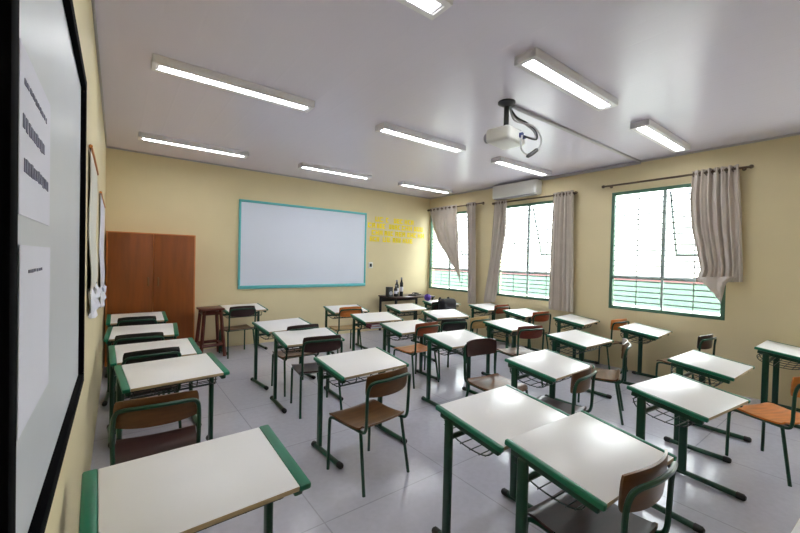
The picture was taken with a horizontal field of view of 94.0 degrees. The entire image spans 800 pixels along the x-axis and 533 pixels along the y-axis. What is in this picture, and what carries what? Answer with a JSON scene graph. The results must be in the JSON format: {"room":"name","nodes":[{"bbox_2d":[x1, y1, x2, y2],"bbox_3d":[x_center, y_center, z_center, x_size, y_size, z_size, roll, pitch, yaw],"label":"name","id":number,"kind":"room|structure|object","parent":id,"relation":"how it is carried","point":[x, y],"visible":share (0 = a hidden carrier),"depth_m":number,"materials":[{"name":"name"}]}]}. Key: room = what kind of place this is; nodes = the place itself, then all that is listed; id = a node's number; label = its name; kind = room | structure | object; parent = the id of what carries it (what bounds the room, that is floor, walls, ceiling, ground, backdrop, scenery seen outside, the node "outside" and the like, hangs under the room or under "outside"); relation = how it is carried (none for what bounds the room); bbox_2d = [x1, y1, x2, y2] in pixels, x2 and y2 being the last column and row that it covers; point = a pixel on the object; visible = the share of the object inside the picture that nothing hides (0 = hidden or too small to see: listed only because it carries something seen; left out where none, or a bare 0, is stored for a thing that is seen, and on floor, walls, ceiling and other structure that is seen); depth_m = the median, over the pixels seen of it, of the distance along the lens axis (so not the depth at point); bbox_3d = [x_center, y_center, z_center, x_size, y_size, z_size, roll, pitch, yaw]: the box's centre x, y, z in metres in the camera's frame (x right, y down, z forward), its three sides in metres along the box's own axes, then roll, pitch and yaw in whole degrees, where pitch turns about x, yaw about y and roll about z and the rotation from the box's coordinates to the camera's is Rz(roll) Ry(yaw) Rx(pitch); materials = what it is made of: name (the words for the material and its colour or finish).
{"room":"classroom","nodes":[
{"label":"classroom","id":0,"kind":"room"},
{"bbox_2d":[45,0,105,532],"bbox_3d":[-1.631,-0.062,1.818,0.150,2.820,7.670,1,1,-37],"label":"wall","id":1,"kind":"structure","parent":0,"point":[64,515],"depth_m":2.00,"materials":[{"name":"beige paint"}]},
{"bbox_2d":[0,0,86,532],"bbox_3d":[-0.822,-0.111,0.902,0.030,1.125,1.244,1,1,-37],"label":"whiteboard","id":2,"kind":"object","parent":1,"relation":"attached to","point":[31,465],"visible":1,"depth_m":0.72,"materials":[{"name":"plastic"}]},
{"bbox_2d":[17,245,49,440],"bbox_3d":[-0.623,0.103,0.639,0.002,0.275,0.295,1,1,-37],"label":"notice sheet","id":3,"kind":"object","parent":2,"relation":"attached to","point":[34,261],"visible":1,"depth_m":0.61,"materials":[{"name":"white paper"}]},
{"bbox_2d":[18,38,50,225],"bbox_3d":[-0.616,-0.198,0.634,0.002,0.242,0.295,1,1,-37],"label":"notice sheet","id":4,"kind":"object","parent":2,"relation":"attached to","point":[34,106],"visible":0.99,"depth_m":0.60,"materials":[{"name":"white paper"}]},
{"bbox_2d":[87,144,100,318],"bbox_3d":[-1.865,-0.175,2.283,0.045,0.939,0.860,1,1,-37],"label":"poster","id":5,"kind":"object","parent":1,"relation":"attached to","point":[93,293],"visible":0.99,"depth_m":2.16,"materials":[{"name":"paper"}]},
{"bbox_2d":[91,0,106,147],"bbox_3d":[-1.533,-1.462,1.845,0.014,0.018,7.670,1,1,-37],"label":"trim","id":6,"kind":"structure","parent":1,"relation":"attached to","point":[92,1],"depth_m":2.66,"materials":[{"name":"grey paint"}]},
{"bbox_2d":[99,191,106,307],"bbox_3d":[-2.909,-0.141,3.658,0.045,1.019,1.310,1,1,-37],"label":"poster","id":7,"kind":"object","parent":1,"relation":"attached to","point":[103,287],"visible":0.96,"depth_m":3.50,"materials":[{"name":"white paper"}]},
{"bbox_2d":[104,148,429,359],"bbox_3d":[-1.671,-0.141,6.696,5.985,2.820,0.150,1,1,-37],"label":"wall","id":8,"kind":"structure","parent":0,"point":[145,193],"depth_m":5.91,"materials":[{"name":"beige paint"}]},
{"bbox_2d":[107,146,429,198],"bbox_3d":[-1.586,-1.539,6.606,5.685,0.018,0.020,1,1,-37],"label":"trim","id":9,"kind":"structure","parent":8,"relation":"attached to","point":[107,146],"depth_m":5.96,"materials":[{"name":"grey paint"}]},
{"bbox_2d":[237,199,366,288],"bbox_3d":[-1.615,-0.344,6.619,2.368,1.430,0.030,1,1,-37],"label":"display board","id":10,"kind":"object","parent":8,"relation":"attached to","point":[280,245],"visible":1,"depth_m":6.50,"materials":[{"name":"white"}]},
{"bbox_2d":[368,216,423,243],"bbox_3d":[-0.053,-0.746,7.806,1.458,0.500,0.003,1,1,-37],"label":"wall lettering","id":11,"kind":"object","parent":8,"relation":"attached to","point":[380,232],"depth_m":7.77,"materials":[{"name":"yellow"}]},
{"bbox_2d":[90,327,799,532],"bbox_3d":[0.658,1.434,3.606,5.985,0.120,7.970,1,1,-37],"label":"floor","id":12,"kind":"structure","parent":0,"point":[396,500],"depth_m":2.72,"materials":[{"name":"grey tile"}]},
{"bbox_2d":[105,311,167,377],"bbox_3d":[-3.215,0.927,4.566,0.611,0.676,0.421,1,1,-37],"label":"student desk","id":13,"kind":"object","parent":12,"relation":"on","point":[111,321],"visible":0.36,"depth_m":4.56,"materials":[{"name":"white laminate"}]},
{"bbox_2d":[116,316,156,379],"bbox_3d":[-3.058,0.914,4.327,0.405,0.724,0.458,1,1,-37],"label":"chair","id":14,"kind":"object","parent":12,"relation":"on","point":[139,320],"visible":0.34,"depth_m":4.15,"materials":[{"name":"green paint"}]},
{"bbox_2d":[113,332,164,403],"bbox_3d":[-2.415,0.944,3.446,0.405,0.724,0.458,1,1,-37],"label":"chair","id":15,"kind":"object","parent":12,"relation":"on","point":[150,336],"visible":0.27,"depth_m":3.26,"materials":[{"name":"green paint"}]},
{"bbox_2d":[102,323,178,405],"bbox_3d":[-2.596,0.954,3.768,0.611,0.676,0.421,1,1,-33],"label":"student desk","id":16,"kind":"object","parent":12,"relation":"on","point":[170,330],"visible":0.5,"depth_m":3.74,"materials":[{"name":"white laminate"}]},
{"bbox_2d":[115,347,181,433],"bbox_3d":[-1.952,0.964,2.893,0.405,0.724,0.458,1,1,-42],"label":"chair","id":17,"kind":"object","parent":12,"relation":"on","point":[168,352],"visible":0.34,"depth_m":2.75,"materials":[{"name":"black wood"}]},
{"bbox_2d":[105,231,195,366],"bbox_3d":[-3.369,0.405,5.067,0.990,1.700,0.413,1,1,-37],"label":"tall cabinet","id":18,"kind":"object","parent":12,"relation":"on","point":[146,272],"visible":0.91,"depth_m":4.92,"materials":[{"name":"brown wood"}]},
{"bbox_2d":[107,337,201,447],"bbox_3d":[-1.990,0.980,3.036,0.611,0.676,0.421,1,1,-39],"label":"student desk","id":19,"kind":"object","parent":12,"relation":"on","point":[188,346],"visible":0.34,"depth_m":3.02,"materials":[{"name":"white laminate"}]},
{"bbox_2d":[109,390,200,465],"bbox_3d":[-1.304,0.993,2.005,0.405,0.724,0.458,1,1,-33],"label":"chair","id":20,"kind":"object","parent":12,"relation":"on","point":[152,411],"visible":0.8,"depth_m":1.89,"materials":[{"name":"red wood"}]},
{"bbox_2d":[114,352,229,440],"bbox_3d":[-1.540,0.999,2.524,0.611,0.676,0.421,1,1,-43],"label":"student desk","id":21,"kind":"object","parent":12,"relation":"on","point":[141,376],"visible":0.87,"depth_m":2.48,"materials":[{"name":"white laminate"}]},
{"bbox_2d":[128,376,216,399],"bbox_3d":[-1.560,0.777,2.548,0.490,0.113,0.318,1,1,-43],"label":"wire basket","id":22,"kind":"object","parent":21,"relation":"on","point":[157,377],"depth_m":2.42,"materials":[{"name":"green metal"}]},
{"bbox_2d":[79,425,310,532],"bbox_3d":[-0.702,1.038,1.297,0.642,0.676,0.442,1,1,-39],"label":"student desk","id":23,"kind":"object","parent":12,"relation":"on","point":[197,487],"visible":1,"depth_m":1.25,"materials":[{"name":"white laminate"}]},
{"bbox_2d":[195,306,226,355],"bbox_3d":[-2.703,0.926,5.314,0.358,0.687,0.358,1,1,-41],"label":"stool","id":24,"kind":"object","parent":12,"relation":"on","point":[205,311],"visible":0.93,"depth_m":5.29,"materials":[{"name":"red wood"}]},
{"bbox_2d":[219,306,255,358],"bbox_3d":[-2.357,0.913,5.422,0.405,0.724,0.458,0,1,-43],"label":"chair","id":25,"kind":"object","parent":12,"relation":"on","point":[237,311],"visible":0.9,"depth_m":5.30,"materials":[{"name":"brown wood"}]},
{"bbox_2d":[219,303,267,354],"bbox_3d":[-2.385,0.929,5.673,0.611,0.676,0.421,1,1,-42],"label":"student desk","id":26,"kind":"object","parent":12,"relation":"on","point":[258,307],"visible":0.48,"depth_m":5.72,"materials":[{"name":"white laminate"}]},
{"bbox_2d":[223,311,262,317],"bbox_3d":[-2.405,0.706,5.697,0.490,0.113,0.318,1,1,-42],"label":"wire basket","id":27,"kind":"object","parent":26,"relation":"on","point":[227,316],"depth_m":5.67,"materials":[{"name":"green"}]},
{"bbox_2d":[250,317,315,389],"bbox_3d":[-1.338,0.975,4.309,0.611,0.676,0.421,0,1,-43],"label":"student desk","id":28,"kind":"object","parent":12,"relation":"on","point":[266,327],"visible":0.63,"depth_m":4.20,"materials":[{"name":"white laminate"}]},
{"bbox_2d":[271,324,318,396],"bbox_3d":[-1.130,0.964,4.058,0.405,0.724,0.458,1,1,-39],"label":"chair","id":29,"kind":"object","parent":12,"relation":"on","point":[283,356],"visible":0.51,"depth_m":3.94,"materials":[{"name":"green paint"}]},
{"bbox_2d":[270,327,344,412],"bbox_3d":[-0.920,0.995,3.710,0.611,0.676,0.421,1,1,-35],"label":"student desk","id":30,"kind":"object","parent":12,"relation":"on","point":[286,339],"visible":0.63,"depth_m":3.64,"materials":[{"name":"white laminate"}]},
{"bbox_2d":[290,335,342,418],"bbox_3d":[-0.791,0.981,3.535,0.405,0.724,0.458,1,1,-29],"label":"chair","id":31,"kind":"object","parent":12,"relation":"on","point":[316,344],"visible":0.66,"depth_m":3.38,"materials":[{"name":"brown wood"}]},
{"bbox_2d":[329,306,362,353],"bbox_3d":[-0.821,0.946,5.647,0.405,0.724,0.458,1,1,-31],"label":"chair","id":32,"kind":"object","parent":12,"relation":"on","point":[343,311],"visible":0.84,"depth_m":5.51,"materials":[{"name":"brown wood"}]},
{"bbox_2d":[323,304,368,353],"bbox_3d":[-0.844,0.963,5.827,0.611,0.676,0.421,1,1,-33],"label":"student desk","id":33,"kind":"object","parent":12,"relation":"on","point":[333,310],"visible":0.49,"depth_m":5.79,"materials":[{"name":"white laminate"}]},
{"bbox_2d":[311,347,408,468],"bbox_3d":[-0.298,1.023,2.840,0.611,0.676,0.421,1,1,-40],"label":"student desk","id":34,"kind":"object","parent":12,"relation":"on","point":[344,366],"visible":0.86,"depth_m":2.75,"materials":[{"name":"white laminate"}]},
{"bbox_2d":[323,369,395,386],"bbox_3d":[-0.316,0.801,2.865,0.490,0.113,0.318,1,1,-40],"label":"wire basket","id":35,"kind":"object","parent":34,"relation":"on","point":[341,371],"depth_m":2.67,"materials":[{"name":"green metal"}]},
{"bbox_2d":[326,367,410,497],"bbox_3d":[-0.199,1.011,2.485,0.458,0.724,0.405,2,1,45],"label":"chair","id":36,"kind":"object","parent":12,"relation":"on","point":[370,413],"visible":1,"depth_m":2.42,"materials":[{"name":"brown wood"}]},
{"bbox_2d":[350,311,403,352],"bbox_3d":[-0.322,0.987,5.056,0.611,0.676,0.421,1,1,-33],"label":"student desk","id":37,"kind":"object","parent":12,"relation":"on","point":[376,317],"visible":0.6,"depth_m":5.00,"materials":[{"name":"white laminate"}]},
{"bbox_2d":[385,303,427,347],"bbox_3d":[0.101,0.979,6.218,0.611,0.676,0.421,1,1,-36],"label":"student desk","id":38,"kind":"object","parent":12,"relation":"on","point":[412,308],"visible":0.76,"depth_m":6.18,"materials":[{"name":"white laminate"}]},
{"bbox_2d":[378,294,434,330],"bbox_3d":[0.134,0.943,7.581,1.000,0.710,0.600,1,1,-37],"label":"table","id":39,"kind":"object","parent":12,"relation":"on","point":[382,298],"visible":0.52,"depth_m":7.50,"materials":[{"name":"brown wood"}]},
{"bbox_2d":[380,319,440,379],"bbox_3d":[0.116,1.008,4.396,0.611,0.676,0.421,1,1,-36],"label":"student desk","id":40,"kind":"object","parent":12,"relation":"on","point":[400,328],"visible":0.63,"depth_m":4.35,"materials":[{"name":"white laminate"}]},
{"bbox_2d":[387,331,423,340],"bbox_3d":[0.099,0.786,4.423,0.490,0.113,0.318,1,1,-36],"label":"wire basket","id":41,"kind":"object","parent":40,"relation":"on","point":[389,335],"depth_m":4.34,"materials":[{"name":"green metal"}]},
{"bbox_2d":[393,322,439,388],"bbox_3d":[0.200,0.990,4.390,0.405,0.724,0.458,1,1,-39],"label":"chair","id":42,"kind":"object","parent":12,"relation":"on","point":[430,327],"visible":0.87,"depth_m":4.27,"materials":[{"name":"orange wood"}]},
{"bbox_2d":[424,318,466,377],"bbox_3d":[0.581,0.994,4.725,0.405,0.724,0.458,1,1,-25],"label":"chair","id":43,"kind":"object","parent":12,"relation":"on","point":[447,324],"visible":0.44,"depth_m":4.53,"materials":[{"name":"green paint"}]},
{"bbox_2d":[422,309,470,361],"bbox_3d":[0.671,1.003,5.534,0.611,0.676,0.421,1,1,-27],"label":"student desk","id":44,"kind":"object","parent":12,"relation":"on","point":[435,315],"visible":0.56,"depth_m":5.50,"materials":[{"name":"white laminate"}]},
{"bbox_2d":[421,329,485,406],"bbox_3d":[0.589,1.029,3.789,0.611,0.676,0.421,1,1,-35],"label":"student desk","id":45,"kind":"object","parent":12,"relation":"on","point":[449,341],"visible":0.71,"depth_m":3.73,"materials":[{"name":"white laminate"}]},
{"bbox_2d":[432,346,463,354],"bbox_3d":[0.573,0.807,3.816,0.490,0.113,0.318,1,1,-35],"label":"wire basket","id":46,"kind":"object","parent":45,"relation":"on","point":[433,347],"depth_m":3.72,"materials":[{"name":"green"}]},
{"bbox_2d":[469,303,504,342],"bbox_3d":[1.551,1.008,6.541,0.611,0.676,0.421,1,1,-38],"label":"student desk","id":47,"kind":"object","parent":12,"relation":"on","point":[485,308],"visible":0.65,"depth_m":6.47,"materials":[{"name":"white laminate"}]},
{"bbox_2d":[464,338,527,396],"bbox_3d":[0.810,1.023,3.228,0.405,0.724,0.458,1,1,-30],"label":"chair","id":48,"kind":"object","parent":12,"relation":"on","point":[482,346],"visible":0.8,"depth_m":3.30,"materials":[{"name":"green paint"}]},
{"bbox_2d":[432,384,569,532],"bbox_3d":[0.535,1.057,1.941,0.611,0.676,0.421,1,1,-37],"label":"student desk","id":49,"kind":"object","parent":12,"relation":"on","point":[492,417],"visible":0.8,"depth_m":1.87,"materials":[{"name":"white laminate"}]},
{"bbox_2d":[444,420,493,456],"bbox_3d":[0.518,0.835,1.967,0.490,0.113,0.318,1,1,-37],"label":"wire basket","id":50,"kind":"object","parent":49,"relation":"on","point":[459,433],"depth_m":1.85,"materials":[{"name":"green metal"}]},
{"bbox_2d":[481,318,533,374],"bbox_3d":[1.395,1.033,4.728,0.611,0.676,0.421,1,1,-39],"label":"student desk","id":51,"kind":"object","parent":12,"relation":"on","point":[507,326],"visible":0.73,"depth_m":4.65,"materials":[{"name":"white laminate"}]},
{"bbox_2d":[486,328,516,337],"bbox_3d":[1.377,0.811,4.753,0.490,0.113,0.318,1,1,-39],"label":"wire basket","id":52,"kind":"object","parent":51,"relation":"on","point":[494,331],"depth_m":4.68,"materials":[{"name":"green metal"}]},
{"bbox_2d":[496,325,544,386],"bbox_3d":[1.401,1.019,4.366,0.405,0.724,0.458,1,1,-23],"label":"chair","id":53,"kind":"object","parent":12,"relation":"on","point":[535,331],"visible":0.75,"depth_m":4.21,"materials":[{"name":"brown wood"}]},
{"bbox_2d":[503,308,539,350],"bbox_3d":[1.975,1.028,5.884,0.611,0.676,0.421,1,1,-35],"label":"student desk","id":54,"kind":"object","parent":12,"relation":"on","point":[523,313],"visible":0.55,"depth_m":5.82,"materials":[{"name":"white laminate"}]},
{"bbox_2d":[511,311,550,349],"bbox_3d":[1.984,1.013,5.617,0.405,0.724,0.458,1,1,-29],"label":"chair","id":55,"kind":"object","parent":12,"relation":"on","point":[542,316],"visible":0.43,"depth_m":5.44,"materials":[{"name":"brown wood"}]},
{"bbox_2d":[505,349,593,398],"bbox_3d":[1.161,1.056,2.919,0.611,0.676,0.421,1,1,-38],"label":"student desk","id":56,"kind":"object","parent":12,"relation":"on","point":[548,366],"visible":0.73,"depth_m":2.85,"materials":[{"name":"white laminate"}]},
{"bbox_2d":[510,368,571,387],"bbox_3d":[1.144,0.834,2.944,0.490,0.113,0.318,1,1,-38],"label":"wire basket","id":57,"kind":"object","parent":56,"relation":"on","point":[549,371],"depth_m":2.79,"materials":[{"name":"green metal"}]},
{"bbox_2d":[537,364,596,414],"bbox_3d":[1.111,1.040,2.645,0.458,0.724,0.405,2,1,45],"label":"chair","id":58,"kind":"object","parent":12,"relation":"on","point":[581,380],"visible":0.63,"depth_m":2.53,"materials":[{"name":"green paint"}]},
{"bbox_2d":[553,314,599,363],"bbox_3d":[2.482,1.050,5.264,0.611,0.676,0.421,0,1,-43],"label":"student desk","id":59,"kind":"object","parent":12,"relation":"on","point":[576,321],"visible":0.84,"depth_m":5.20,"materials":[{"name":"white laminate"}]},
{"bbox_2d":[555,322,591,330],"bbox_3d":[2.461,0.828,5.288,0.490,0.113,0.318,0,1,-43],"label":"wire basket","id":60,"kind":"object","parent":59,"relation":"on","point":[573,327],"depth_m":5.24,"materials":[{"name":"green metal"}]},
{"bbox_2d":[544,329,613,406],"bbox_3d":[1.894,1.058,3.939,0.611,0.676,0.421,1,1,-37],"label":"student desk","id":61,"kind":"object","parent":12,"relation":"on","point":[575,339],"visible":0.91,"depth_m":3.88,"materials":[{"name":"white laminate"}]},
{"bbox_2d":[550,341,601,354],"bbox_3d":[1.877,0.835,3.965,0.490,0.113,0.318,1,1,-37],"label":"wire basket","id":62,"kind":"object","parent":61,"relation":"on","point":[577,342],"depth_m":3.84,"materials":[{"name":"green metal"}]},
{"bbox_2d":[505,410,676,532],"bbox_3d":[0.791,1.069,1.571,0.611,0.676,0.421,1,1,-35],"label":"student desk","id":63,"kind":"object","parent":12,"relation":"on","point":[581,453],"visible":0.95,"depth_m":1.51,"materials":[{"name":"white laminate"}]},
{"bbox_2d":[514,457,585,510],"bbox_3d":[0.776,0.847,1.598,0.490,0.113,0.318,1,1,-35],"label":"wire basket","id":64,"kind":"object","parent":63,"relation":"on","point":[533,475],"depth_m":1.48,"materials":[{"name":"green metal"}]},
{"bbox_2d":[527,449,677,532],"bbox_3d":[0.792,1.051,1.488,0.405,0.724,0.458,1,1,-34],"label":"chair","id":65,"kind":"object","parent":12,"relation":"on","point":[641,489],"visible":0.84,"depth_m":1.46,"materials":[{"name":"green paint"}]},
{"bbox_2d":[575,338,631,424],"bbox_3d":[1.936,1.044,3.570,0.458,0.724,0.405,2,1,31],"label":"chair","id":66,"kind":"object","parent":12,"relation":"on","point":[604,375],"visible":0.69,"depth_m":3.42,"materials":[{"name":"green paint"}]},
{"bbox_2d":[583,318,629,371],"bbox_3d":[2.799,1.041,5.056,0.405,0.724,0.458,1,1,-29],"label":"chair","id":67,"kind":"object","parent":12,"relation":"on","point":[615,323],"visible":0.47,"depth_m":4.85,"materials":[{"name":"brown wood"}]},
{"bbox_2d":[616,322,671,384],"bbox_3d":[2.984,1.073,4.554,0.611,0.676,0.421,1,1,-41],"label":"student desk","id":68,"kind":"object","parent":12,"relation":"on","point":[642,331],"visible":0.91,"depth_m":4.50,"materials":[{"name":"white laminate"}]},
{"bbox_2d":[620,332,660,343],"bbox_3d":[2.965,0.851,4.578,0.490,0.113,0.318,1,1,-41],"label":"wire basket","id":69,"kind":"object","parent":68,"relation":"on","point":[651,333],"depth_m":4.50,"materials":[{"name":"green metal"}]},
{"bbox_2d":[655,334,716,385],"bbox_3d":[3.113,1.065,4.053,0.405,0.724,0.458,1,1,-31],"label":"chair","id":70,"kind":"object","parent":12,"relation":"on","point":[705,341],"visible":0.48,"depth_m":3.88,"materials":[{"name":"green paint"}]},
{"bbox_2d":[627,373,750,532],"bbox_3d":[1.753,1.081,2.289,0.611,0.676,0.421,1,1,-31],"label":"student desk","id":71,"kind":"object","parent":12,"relation":"on","point":[694,401],"visible":0.92,"depth_m":2.25,"materials":[{"name":"white laminate"}]},
{"bbox_2d":[632,397,694,427],"bbox_3d":[1.740,0.858,2.317,0.490,0.113,0.318,1,1,-31],"label":"wire basket","id":72,"kind":"object","parent":71,"relation":"on","point":[651,408],"depth_m":2.23,"materials":[{"name":"green metal"}]},
{"bbox_2d":[664,350,754,462],"bbox_3d":[2.511,1.087,3.027,0.611,0.676,0.421,1,1,-36],"label":"student desk","id":73,"kind":"object","parent":12,"relation":"on","point":[721,369],"visible":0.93,"depth_m":2.96,"materials":[{"name":"white laminate"}]},
{"bbox_2d":[671,367,722,386],"bbox_3d":[2.494,0.864,3.054,0.490,0.113,0.318,1,1,-36],"label":"wire basket","id":74,"kind":"object","parent":73,"relation":"on","point":[719,369],"depth_m":2.97,"materials":[{"name":"green metal"}]},
{"bbox_2d":[725,377,799,486],"bbox_3d":[2.704,1.077,2.651,0.405,0.724,0.458,1,1,-13],"label":"chair","id":75,"kind":"object","parent":12,"relation":"on","point":[767,412],"visible":0.96,"depth_m":2.64,"materials":[{"name":"orange wood"}]},
{"bbox_2d":[754,340,799,428],"bbox_3d":[3.719,1.107,3.568,0.611,0.676,0.421,1,1,-37],"label":"student desk","id":76,"kind":"object","parent":12,"relation":"on","point":[777,350],"visible":0.84,"depth_m":3.51,"materials":[{"name":"green paint"}]},
{"bbox_2d":[757,353,799,369],"bbox_3d":[3.702,0.884,3.594,0.490,0.113,0.318,1,1,-37],"label":"wire basket","id":77,"kind":"object","parent":76,"relation":"on","point":[775,359],"depth_m":3.56,"materials":[{"name":"green metal"}]},
{"bbox_2d":[95,0,799,197],"bbox_3d":[0.727,-1.505,3.559,5.985,0.120,7.970,1,1,-37],"label":"ceiling","id":78,"kind":"structure","parent":0,"point":[710,73],"depth_m":2.85,"materials":[{"name":"white paint"}]},
{"bbox_2d":[138,132,248,158],"bbox_3d":[-2.554,-1.511,4.692,1.210,0.058,0.164,1,1,-37],"label":"ceiling light","id":79,"kind":"object","parent":78,"relation":"attached to","point":[148,137],"visible":1,"depth_m":4.62,"materials":[{"name":"white plastic"}]},
{"bbox_2d":[151,53,314,112],"bbox_3d":[-1.290,-1.455,3.028,1.210,0.058,0.164,1,1,-37],"label":"ceiling light","id":80,"kind":"object","parent":78,"relation":"attached to","point":[161,64],"visible":1,"depth_m":2.94,"materials":[{"name":"white plastic"}]},
{"bbox_2d":[298,162,371,179],"bbox_3d":[-0.993,-1.493,5.877,1.210,0.058,0.164,1,1,-37],"label":"ceiling light","id":81,"kind":"object","parent":78,"relation":"attached to","point":[303,165],"visible":1,"depth_m":5.80,"materials":[{"name":"white plastic"}]},
{"bbox_2d":[375,122,465,153],"bbox_3d":[0.270,-1.437,4.213,1.210,0.058,0.164,1,1,-37],"label":"ceiling light","id":82,"kind":"object","parent":78,"relation":"attached to","point":[384,127],"visible":1,"depth_m":4.12,"materials":[{"name":"white plastic"}]},
{"bbox_2d":[396,0,452,19],"bbox_3d":[-0.251,-1.409,1.658,1.210,0.058,0.164,1,1,-37],"label":"ceiling light","id":83,"kind":"object","parent":78,"relation":"attached to","point":[431,9],"visible":1,"depth_m":1.98,"materials":[{"name":"white plastic"}]},
{"bbox_2d":[398,181,451,193],"bbox_3d":[0.496,-1.476,7.008,1.210,0.058,0.164,1,1,-37],"label":"ceiling light","id":84,"kind":"object","parent":78,"relation":"attached to","point":[403,183],"visible":1,"depth_m":6.92,"materials":[{"name":"white plastic"}]},
{"bbox_2d":[484,99,541,157],"bbox_3d":[0.983,-1.187,3.278,0.430,0.495,0.335,1,1,-37],"label":"projector","id":85,"kind":"object","parent":78,"relation":"hanging from","point":[504,137],"visible":1,"depth_m":3.22,"materials":[{"name":"white plastic"}]},
{"bbox_2d":[491,156,550,176],"bbox_3d":[1.760,-1.420,5.344,1.210,0.058,0.164,1,1,-37],"label":"ceiling light","id":86,"kind":"object","parent":78,"relation":"attached to","point":[502,161],"visible":1,"depth_m":5.25,"materials":[{"name":"white plastic"}]},
{"bbox_2d":[514,47,617,111],"bbox_3d":[1.310,-1.391,2.844,1.210,0.058,0.164,1,1,-37],"label":"ceiling light","id":87,"kind":"object","parent":78,"relation":"attached to","point":[534,61],"visible":1,"depth_m":2.73,"materials":[{"name":"white plastic"}]},
{"bbox_2d":[511,105,640,179],"bbox_3d":[1.683,-1.418,4.689,2.746,0.045,1.410,1,1,-37],"label":"cable raceway","id":88,"kind":"object","parent":78,"relation":"attached to","point":[520,109],"visible":0.96,"depth_m":4.36,"materials":[{"name":"grey plastic"}]},
{"bbox_2d":[630,119,690,152],"bbox_3d":[2.799,-1.373,3.974,1.210,0.058,0.164,1,1,-37],"label":"ceiling light","id":89,"kind":"object","parent":78,"relation":"attached to","point":[647,128],"visible":1,"depth_m":3.87,"materials":[{"name":"white plastic"}]},
{"bbox_2d":[427,135,799,407],"bbox_3d":[3.016,-0.009,5.347,0.150,2.820,7.670,1,1,-37],"label":"wall","id":90,"kind":"structure","parent":0,"point":[762,307],"depth_m":4.47,"materials":[{"name":"beige paint"}]},
{"bbox_2d":[429,211,467,291],"bbox_3d":[1.176,-0.311,7.937,0.360,1.625,1.235,1,1,-37],"label":"window","id":91,"kind":"structure","parent":90,"relation":"in","point":[461,212],"depth_m":7.98,"materials":[{"name":"green paint"}]},
{"bbox_2d":[427,202,483,210],"bbox_3d":[1.121,-1.216,7.642,0.113,0.044,1.580,1,1,-37],"label":"curtain rod","id":92,"kind":"object","parent":90,"relation":"attached to","point":[482,203],"visible":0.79,"depth_m":7.46,"materials":[{"name":"brown metal"}]},
{"bbox_2d":[430,204,459,281],"bbox_3d":[0.929,-0.485,7.827,0.069,1.556,0.973,1,1,-37],"label":"curtain","id":93,"kind":"object","parent":92,"relation":"hanging from","point":[444,221],"visible":1,"depth_m":7.72,"materials":[{"name":"beige fabric"}]},
{"bbox_2d":[466,202,475,303],"bbox_3d":[1.375,-0.265,7.237,0.076,1.955,0.303,1,1,-37],"label":"curtain","id":94,"kind":"object","parent":92,"relation":"hanging from","point":[471,234],"visible":1,"depth_m":7.20,"materials":[{"name":"beige fabric"}]},
{"bbox_2d":[492,179,541,199],"bbox_3d":[1.995,-1.307,6.418,0.204,0.247,0.880,1,1,-37],"label":"air conditioner","id":95,"kind":"object","parent":90,"relation":"attached to","point":[532,187],"visible":1,"depth_m":6.28,"materials":[{"name":"white plastic"}]},
{"bbox_2d":[496,200,552,300],"bbox_3d":[2.307,-0.261,6.448,0.360,1.625,1.275,1,1,-37],"label":"window","id":96,"kind":"structure","parent":90,"relation":"in","point":[529,205],"depth_m":6.35,"materials":[{"name":"green paint"}]},
{"bbox_2d":[492,191,577,204],"bbox_3d":[2.196,-1.127,6.225,0.113,0.044,1.580,1,1,-37],"label":"curtain rod","id":97,"kind":"object","parent":90,"relation":"attached to","point":[575,192],"visible":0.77,"depth_m":6.14,"materials":[{"name":"brown metal"}]},
{"bbox_2d":[484,199,506,302],"bbox_3d":[1.721,-0.250,6.779,0.080,1.875,0.473,1,1,-37],"label":"curtain","id":98,"kind":"object","parent":97,"relation":"hanging from","point":[500,210],"visible":1,"depth_m":6.74,"materials":[{"name":"beige fabric"}]},
{"bbox_2d":[549,190,573,311],"bbox_3d":[2.499,-0.235,5.755,0.086,1.835,0.403,1,1,-37],"label":"curtain","id":99,"kind":"object","parent":97,"relation":"hanging from","point":[562,235],"visible":1,"depth_m":5.75,"materials":[{"name":"beige fabric"}]},
{"bbox_2d":[430,132,799,198],"bbox_3d":[2.980,-1.408,5.272,0.022,0.022,7.670,1,1,-37],"label":"trim","id":100,"kind":"structure","parent":90,"relation":"attached to","point":[794,134],"depth_m":4.41,"materials":[{"name":"grey paint"}]},
{"bbox_2d":[608,183,725,319],"bbox_3d":[3.499,-0.207,4.878,0.360,1.625,1.270,1,1,-37],"label":"window","id":101,"kind":"structure","parent":90,"relation":"in","point":[662,278],"depth_m":4.84,"materials":[{"name":"green paint"}]},
{"bbox_2d":[602,164,753,187],"bbox_3d":[3.369,-1.105,4.680,0.113,0.044,1.580,1,1,-37],"label":"curtain rod","id":102,"kind":"object","parent":90,"relation":"attached to","point":[751,166],"visible":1,"depth_m":4.64,"materials":[{"name":"brown metal"}]},
{"bbox_2d":[690,164,742,303],"bbox_3d":[3.596,-0.356,4.267,0.148,1.554,0.502,1,1,-37],"label":"curtain","id":103,"kind":"object","parent":102,"relation":"hanging from","point":[715,198],"visible":1,"depth_m":4.25,"materials":[{"name":"beige fabric"}]},
{"bbox_3d":[9.701,1.446,24.995,34.290,0.100,56.000,1,1,-37],"label":"ground","id":104,"kind":"structure","parent":0,"visible":0},
{"bbox_2d":[434,207,719,315],"bbox_3d":[-0.425,-0.170,17.254,0.210,2.900,52.000,1,1,-37],"label":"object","id":105,"kind":"structure","parent":104,"relation":"on","point":[686,213],"depth_m":9.05,"materials":[{"name":"white"}]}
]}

